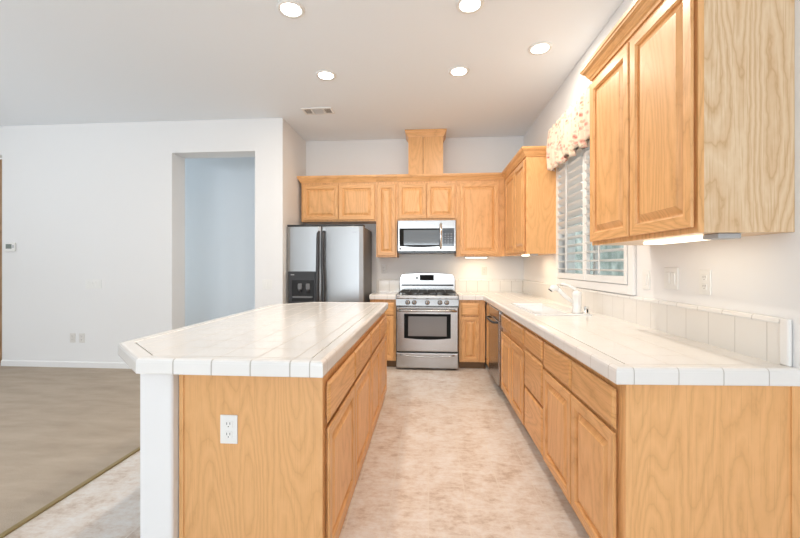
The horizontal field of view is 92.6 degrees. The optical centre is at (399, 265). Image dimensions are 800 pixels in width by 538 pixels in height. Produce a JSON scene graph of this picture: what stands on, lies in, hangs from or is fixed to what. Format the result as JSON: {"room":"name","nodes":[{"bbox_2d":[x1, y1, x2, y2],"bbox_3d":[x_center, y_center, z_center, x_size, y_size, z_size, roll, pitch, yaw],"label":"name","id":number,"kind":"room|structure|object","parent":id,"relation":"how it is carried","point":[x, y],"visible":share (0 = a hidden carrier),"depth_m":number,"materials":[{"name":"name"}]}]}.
{"room":"kitchen","nodes":[
{"label":"kitchen","id":0,"kind":"room"},
{"bbox_2d":[0,363,139,533],"bbox_3d":[-4.212,1.327,0.664,4.500,0.104,13.900,0,0,4],"label":"floor","id":1,"kind":"structure","parent":0,"point":[60,427],"depth_m":2.97,"materials":[{"name":"beige carpet"}]},
{"bbox_2d":[0,118,305,361],"bbox_3d":[-3.742,-0.246,5.274,4.755,3.050,1.028,0,0,4],"label":"wall","id":2,"kind":"structure","parent":0,"point":[105,202],"depth_m":4.76,"materials":[{"name":"white paint"}]},
{"bbox_2d":[0,159,1,362],"bbox_3d":[-5.494,-0.057,5.011,0.880,2.648,0.035,0,0,4],"label":"door","id":3,"kind":"structure","parent":2,"relation":"in","point":[0,159],"depth_m":4.98,"materials":[{"name":"brown wood"}]},
{"bbox_2d":[5,243,15,251],"bbox_3d":[-4.930,-0.233,4.833,0.140,0.113,0.026,0,0,4],"label":"thermostat","id":4,"kind":"object","parent":2,"relation":"attached to","point":[9,247],"visible":1,"depth_m":4.82,"materials":[{"name":"white plastic"}]},
{"bbox_2d":[1,360,130,368],"bbox_3d":[-3.235,1.238,4.714,3.660,0.075,0.013,0,0,4],"label":"baseboard","id":5,"kind":"structure","parent":2,"relation":"attached to","point":[28,363],"depth_m":4.78,"materials":[{"name":"white paint"}]},
{"bbox_2d":[70,333,75,342],"bbox_3d":[-4.097,0.907,4.780,0.072,0.116,0.008,0,0,4],"label":"electrical outlet","id":6,"kind":"object","parent":2,"relation":"attached to","point":[72,335],"visible":1,"depth_m":4.78,"materials":[{"name":"white plastic"}]},
{"bbox_2d":[79,333,84,342],"bbox_3d":[-3.975,0.907,4.771,0.072,0.116,0.008,0,0,4],"label":"electrical outlet","id":7,"kind":"object","parent":2,"relation":"attached to","point":[81,335],"visible":1,"depth_m":4.77,"materials":[{"name":"white plastic"}]},
{"bbox_2d":[140,374,178,537],"bbox_3d":[-0.897,0.851,2.636,0.140,0.856,2.220,0,0,4],"label":"wall","id":8,"kind":"structure","parent":0,"point":[159,393],"depth_m":1.53,"materials":[{"name":"white paint"}]},
{"bbox_2d":[185,157,254,325],"bbox_3d":[-3.723,-0.246,5.535,4.755,3.050,1.052,0,0,4],"label":"wall","id":9,"kind":"structure","parent":0,"point":[219,192],"depth_m":5.84,"materials":[{"name":"white paint"}]},
{"bbox_2d":[4,358,589,537],"bbox_3d":[-0.315,1.329,-0.528,3.450,0.100,12.100,0,0,4],"label":"floor","id":10,"kind":"structure","parent":0,"point":[448,455],"depth_m":2.26,"materials":[{"name":"tile"}]},
{"bbox_2d":[0,447,139,537],"bbox_3d":[-2.070,1.274,-0.815,0.028,0.013,10.868,0,0,4],"label":"trim","id":11,"kind":"structure","parent":10,"relation":"on","point":[27,519],"depth_m":2.10,"materials":[{"name":"brown wood"}]},
{"bbox_2d":[179,330,370,537],"bbox_3d":[-0.552,0.851,2.117,0.616,0.856,1.160,0,0,4],"label":"base cabinet","id":12,"kind":"object","parent":10,"relation":"on","point":[293,470],"visible":0.93,"depth_m":1.55,"materials":[{"name":"brown wood"}]},
{"bbox_2d":[220,415,237,443],"bbox_3d":[-0.693,0.664,1.547,0.072,0.116,0.008,0,0,4],"label":"electrical outlet","id":13,"kind":"object","parent":12,"relation":"attached to","point":[228,423],"visible":1,"depth_m":1.54,"materials":[{"name":"white plastic"}]},
{"bbox_2d":[225,421,231,427],"bbox_3d":[-0.693,0.643,1.544,0.032,0.028,0.003,0,0,4],"label":"receptacle","id":14,"kind":"object","parent":13,"relation":"attached to","point":[228,424],"depth_m":1.54,"materials":[{"name":"grey plastic"}]},
{"bbox_2d":[225,431,231,437],"bbox_3d":[-0.693,0.685,1.544,0.032,0.028,0.003,0,0,4],"label":"receptacle","id":15,"kind":"object","parent":13,"relation":"attached to","point":[228,434],"depth_m":1.54,"materials":[{"name":"grey plastic"}]},
{"bbox_2d":[118,302,387,377],"bbox_3d":[-0.730,0.392,2.635,1.057,0.060,2.332,0,0,4],"label":"countertop","id":16,"kind":"structure","parent":12,"relation":"on","point":[306,339],"depth_m":1.81,"materials":[{"name":"tile"}]},
{"bbox_2d":[287,224,371,303],"bbox_3d":[-0.893,0.390,4.961,0.949,1.778,0.798,0,0,4],"label":"refrigerator","id":17,"kind":"object","parent":10,"relation":"on","point":[326,262],"visible":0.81,"depth_m":4.63,"materials":[{"name":"grey metal"}]},
{"bbox_2d":[368,312,386,446],"bbox_3d":[-0.464,0.851,3.205,0.600,0.856,1.021,0,0,4],"label":"base cabinet","id":18,"kind":"object","parent":10,"relation":"on","point":[377,331],"visible":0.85,"depth_m":3.09,"materials":[{"name":"brown wood"}]},
{"bbox_2d":[370,299,396,366],"bbox_3d":[-0.192,0.851,5.060,0.324,0.856,0.616,0,0,4],"label":"base cabinet","id":19,"kind":"object","parent":10,"relation":"on","point":[390,312],"visible":0.3,"depth_m":4.76,"materials":[{"name":"brown wood"}]},
{"bbox_2d":[369,279,399,299],"bbox_3d":[-0.193,0.307,5.055,0.330,0.230,0.636,0,0,4],"label":"countertop","id":20,"kind":"structure","parent":19,"relation":"on","point":[385,288],"depth_m":5.35,"materials":[{"name":"tile"}]},
{"bbox_2d":[396,273,458,368],"bbox_3d":[0.353,0.691,4.947,0.762,1.176,0.750,0,0,4],"label":"gas range","id":21,"kind":"object","parent":10,"relation":"on","point":[427,304],"visible":1,"depth_m":4.66,"materials":[{"name":"silver metal"}]},
{"bbox_2d":[397,306,457,352],"bbox_3d":[0.357,0.830,5.005,0.754,0.838,0.635,0,0,4],"label":"oven","id":22,"kind":"object","parent":21,"relation":"in","point":[397,306],"depth_m":4.69,"materials":[{"name":"silver metal"}]},
{"bbox_2d":[396,293,458,298],"bbox_3d":[0.353,0.388,4.954,0.762,0.046,0.591,0,0,4],"label":"cooktop","id":23,"kind":"object","parent":21,"relation":"in","point":[400,295],"depth_m":4.67,"materials":[{"name":"silver metal"}]},
{"bbox_2d":[458,300,484,367],"bbox_3d":[0.907,0.851,4.979,0.316,0.856,0.616,0,0,4],"label":"base cabinet","id":24,"kind":"object","parent":10,"relation":"on","point":[471,313],"visible":0.96,"depth_m":4.68,"materials":[{"name":"brown wood"}]},
{"bbox_2d":[486,303,488,366],"bbox_3d":[1.337,0.851,4.461,0.620,0.856,0.395,0,0,4],"label":"base cabinet","id":25,"kind":"object","parent":10,"relation":"on","point":[487,320],"visible":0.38,"depth_m":4.52,"materials":[{"name":"brown wood"}]},
{"bbox_2d":[486,304,505,395],"bbox_3d":[1.252,0.857,3.962,0.670,0.845,0.604,0,0,4],"label":"dishwasher","id":26,"kind":"object","parent":10,"relation":"on","point":[495,328],"visible":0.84,"depth_m":3.84,"materials":[{"name":"grey metal"}]},
{"bbox_2d":[501,313,525,424],"bbox_3d":[1.244,0.851,3.212,0.620,0.856,0.886,0,0,4],"label":"base cabinet","id":27,"kind":"object","parent":10,"relation":"on","point":[513,347],"visible":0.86,"depth_m":3.12,"materials":[{"name":"brown wood"}]},
{"bbox_2d":[524,327,545,455],"bbox_3d":[1.194,0.851,2.539,0.620,0.856,0.458,0,0,4],"label":"base cabinet","id":28,"kind":"object","parent":10,"relation":"on","point":[534,343],"visible":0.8,"depth_m":2.52,"materials":[{"name":"brown wood"}]},
{"bbox_2d":[543,340,799,537],"bbox_3d":[1.142,0.851,1.834,0.620,0.856,0.952,0,0,4],"label":"base cabinet","id":29,"kind":"object","parent":10,"relation":"on","point":[630,461],"visible":0.94,"depth_m":1.38,"materials":[{"name":"brown wood"}]},
{"bbox_2d":[455,279,799,385],"bbox_3d":[1.084,0.307,3.304,0.928,0.230,3.939,0,0,4],"label":"countertop","id":30,"kind":"structure","parent":29,"relation":"on","point":[627,339],"depth_m":1.73,"materials":[{"name":"tile"}]},
{"bbox_2d":[511,303,592,315],"bbox_3d":[1.220,0.453,3.188,0.407,0.194,0.826,0,0,4],"label":"sink","id":31,"kind":"object","parent":30,"relation":"in","point":[533,308],"visible":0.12,"depth_m":3.36,"materials":[{"name":"white ceramic"}]},
{"bbox_2d":[583,306,589,313],"bbox_3d":[1.372,0.327,2.811,0.048,0.056,0.048,0,0,4],"label":"air gap","id":32,"kind":"object","parent":31,"relation":"on","point":[586,308],"visible":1,"depth_m":2.79,"materials":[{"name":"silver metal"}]},
{"bbox_2d":[548,283,581,312],"bbox_3d":[1.248,0.244,2.886,0.239,0.223,0.075,0,0,12],"label":"kitchen faucet","id":33,"kind":"object","parent":30,"relation":"on","point":[576,300],"visible":1,"depth_m":2.86,"materials":[{"name":"white metal"}]},
{"bbox_2d":[0,0,623,140],"bbox_3d":[-2.513,-1.831,0.588,8.100,0.120,14.000,0,0,4],"label":"ceiling","id":34,"kind":"structure","parent":0,"point":[62,61],"depth_m":3.30,"materials":[{"name":"white paint"}]},
{"bbox_2d":[277,0,304,18],"bbox_3d":[-0.753,-1.765,2.638,0.190,0.010,0.190,0,0,4],"label":"recessed light","id":35,"kind":"object","parent":34,"relation":"in","point":[292,9],"visible":1,"depth_m":2.63,"materials":[{"name":"white glass"}]},
{"bbox_2d":[301,107,334,114],"bbox_3d":[-0.936,-1.766,4.371,0.345,0.010,0.170,0,0,4],"label":"ceiling vent","id":36,"kind":"object","parent":34,"relation":"in","point":[322,110],"visible":1,"depth_m":4.36,"materials":[{"name":"white plastic"}]},
{"bbox_2d":[316,70,335,80],"bbox_3d":[-0.689,-1.765,3.553,0.190,0.010,0.190,0,0,4],"label":"recessed light","id":37,"kind":"object","parent":34,"relation":"in","point":[327,75],"visible":1,"depth_m":3.54,"materials":[{"name":"white glass"}]},
{"bbox_2d":[448,66,469,76],"bbox_3d":[0.537,-1.765,3.480,0.190,0.010,0.190,0,0,4],"label":"recessed light","id":38,"kind":"object","parent":34,"relation":"in","point":[457,71],"visible":1,"depth_m":3.47,"materials":[{"name":"white"}]},
{"bbox_2d":[456,0,483,13],"bbox_3d":[0.474,-1.765,2.588,0.190,0.010,0.190,0,0,4],"label":"recessed light","id":39,"kind":"object","parent":34,"relation":"in","point":[463,6],"visible":1,"depth_m":2.60,"materials":[{"name":"white"}]},
{"bbox_2d":[528,41,552,54],"bbox_3d":[1.141,-1.765,3.112,0.190,0.010,0.190,0,0,4],"label":"recessed light","id":40,"kind":"object","parent":34,"relation":"in","point":[539,48],"visible":1,"depth_m":3.10,"materials":[{"name":"white glass"}]},
{"bbox_2d":[306,136,523,357],"bbox_3d":[0.255,-0.246,5.417,3.195,3.050,0.150,0,0,4],"label":"wall","id":41,"kind":"structure","parent":0,"point":[471,154],"depth_m":5.34,"materials":[{"name":"white paint"}]},
{"bbox_2d":[297,175,375,223],"bbox_3d":[-0.836,-0.887,5.233,1.062,0.603,0.377,0,0,4],"label":"upper cabinet","id":42,"kind":"object","parent":41,"relation":"attached to","point":[330,199],"visible":0.98,"depth_m":5.08,"materials":[{"name":"brown wood"}]},
{"bbox_2d":[381,265,385,272],"bbox_3d":[-0.230,0.054,5.373,0.072,0.116,0.008,0,0,4],"label":"electrical outlet","id":43,"kind":"object","parent":41,"relation":"attached to","point":[383,267],"visible":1,"depth_m":5.37,"materials":[{"name":"white plastic"}]},
{"bbox_2d":[376,174,398,257],"bbox_3d":[-0.167,-0.649,5.183,0.277,1.080,0.377,0,0,4],"label":"upper cabinet","id":44,"kind":"object","parent":41,"relation":"attached to","point":[386,185],"visible":0.97,"depth_m":5.03,"materials":[{"name":"brown wood"}]},
{"bbox_2d":[376,281,399,290],"bbox_3d":[-0.170,0.290,5.366,0.330,0.150,0.012,0,0,4],"label":"backsplash","id":45,"kind":"structure","parent":41,"relation":"attached to","point":[380,285],"depth_m":5.36,"materials":[{"name":"tile"}]},
{"bbox_2d":[397,173,456,220],"bbox_3d":[0.358,-0.891,5.144,0.773,0.596,0.377,0,0,4],"label":"upper cabinet","id":46,"kind":"object","parent":41,"relation":"attached to","point":[419,196],"visible":0.97,"depth_m":4.99,"materials":[{"name":"brown wood"}]},
{"bbox_2d":[405,129,446,173],"bbox_3d":[0.347,-1.480,5.147,0.543,0.580,0.374,0,0,4],"label":"duct cover","id":47,"kind":"object","parent":46,"relation":"on","point":[425,146],"visible":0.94,"depth_m":5.00,"materials":[{"name":"brown wood"}]},
{"bbox_2d":[398,220,455,253],"bbox_3d":[0.357,-0.372,5.101,0.748,0.422,0.462,0,0,4],"label":"microwave","id":48,"kind":"object","parent":46,"relation":"attached to","point":[414,236],"visible":1,"depth_m":4.93,"materials":[{"name":"grey metal"}]},
{"bbox_2d":[455,172,504,256],"bbox_3d":[1.054,-0.654,5.092,0.622,1.070,0.377,0,0,4],"label":"upper cabinet","id":49,"kind":"object","parent":41,"relation":"attached to","point":[480,197],"visible":0.91,"depth_m":4.94,"materials":[{"name":"brown wood"}]},
{"bbox_2d":[464,256,488,257],"bbox_3d":[1.007,-0.107,5.054,0.320,0.024,0.070,0,0,4],"label":"light","id":50,"kind":"object","parent":49,"relation":"attached to","point":[464,256],"visible":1,"depth_m":5.02,"materials":[{"name":"grey plastic"}]},
{"bbox_2d":[482,267,486,274],"bbox_3d":[1.164,0.074,5.270,0.072,0.116,0.008,0,0,4],"label":"electrical outlet","id":51,"kind":"object","parent":41,"relation":"attached to","point":[484,269],"visible":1,"depth_m":5.27,"materials":[{"name":"white plastic"}]},
{"bbox_2d":[524,0,799,368],"bbox_3d":[1.326,-0.246,-0.727,0.150,3.050,11.946,0,0,4],"label":"wall","id":52,"kind":"structure","parent":0,"point":[758,274],"depth_m":1.71,"materials":[{"name":"white paint"}]},
{"bbox_2d":[502,146,555,255],"bbox_3d":[1.444,-0.654,4.362,0.367,1.070,1.127,0,0,4],"label":"upper cabinet","id":53,"kind":"object","parent":52,"relation":"attached to","point":[530,188],"visible":0.94,"depth_m":3.86,"materials":[{"name":"brown wood"}]},
{"bbox_2d":[546,84,590,170],"bbox_3d":[1.464,-1.129,3.071,0.134,0.436,1.493,0,0,4],"label":"window valance","id":54,"kind":"object","parent":52,"relation":"attached to","point":[571,131],"visible":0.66,"depth_m":3.20,"materials":[{"name":"fabric"}]},
{"bbox_2d":[564,173,623,275],"bbox_3d":[1.607,-0.477,3.119,0.060,1.208,1.340,0,0,4],"label":"window","id":55,"kind":"structure","parent":52,"relation":"in","point":[619,265],"depth_m":3.13,"materials":[{"name":"white paint"}]},
{"bbox_2d":[556,146,584,279],"bbox_3d":[1.545,-0.477,3.459,0.087,1.200,0.664,0,0,4],"label":"plantation shutter","id":56,"kind":"object","parent":55,"relation":"attached to","point":[570,177],"visible":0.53,"depth_m":3.44,"materials":[{"name":"white wood"}]},
{"bbox_2d":[584,138,627,283],"bbox_3d":[1.496,-0.477,2.793,0.087,1.200,0.664,0,0,4],"label":"plantation shutter","id":57,"kind":"object","parent":55,"relation":"attached to","point":[588,277],"visible":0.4,"depth_m":3.00,"materials":[{"name":"white"}]},
{"bbox_2d":[556,167,635,294],"bbox_3d":[1.526,-0.477,3.124,0.022,1.332,1.461,0,0,4],"label":"window frame","id":58,"kind":"structure","parent":52,"relation":"in","point":[630,289],"depth_m":2.63,"materials":[{"name":"white paint"}]},
{"bbox_2d":[643,270,649,289],"bbox_3d":[1.469,0.084,2.282,0.010,0.116,0.072,0,0,4],"label":"light switch","id":59,"kind":"object","parent":52,"relation":"attached to","point":[646,273],"visible":1,"depth_m":2.27,"materials":[{"name":"white plastic"}]},
{"bbox_2d":[664,267,678,289],"bbox_3d":[1.452,0.069,2.048,0.010,0.116,0.118,0,0,4],"label":"light switch","id":60,"kind":"object","parent":52,"relation":"attached to","point":[671,274],"visible":1,"depth_m":2.03,"materials":[{"name":"white plastic"}]},
{"bbox_2d":[580,0,794,244],"bbox_3d":[1.250,-0.654,1.821,0.377,1.070,1.002,0,0,4],"label":"upper cabinet","id":61,"kind":"object","parent":52,"relation":"attached to","point":[692,102],"visible":1,"depth_m":1.39,"materials":[{"name":"brown wood"}]},
{"bbox_2d":[643,233,740,244],"bbox_3d":[1.227,-0.109,1.645,0.084,0.020,0.492,0,0,4],"label":"light","id":62,"kind":"object","parent":61,"relation":"attached to","point":[718,236],"visible":1,"depth_m":1.51,"materials":[{"name":"grey plastic"}]},
{"bbox_2d":[699,270,710,294],"bbox_3d":[1.433,0.079,1.796,0.008,0.116,0.072,0,0,4],"label":"electrical outlet","id":63,"kind":"object","parent":52,"relation":"attached to","point":[704,275],"visible":1,"depth_m":1.79,"materials":[{"name":"white plastic"}]},
{"bbox_2d":[702,275,706,280],"bbox_3d":[1.431,0.058,1.796,0.003,0.028,0.032,0,0,4],"label":"receptacle","id":64,"kind":"object","parent":63,"relation":"attached to","point":[704,277],"depth_m":1.79,"materials":[{"name":"grey plastic"}]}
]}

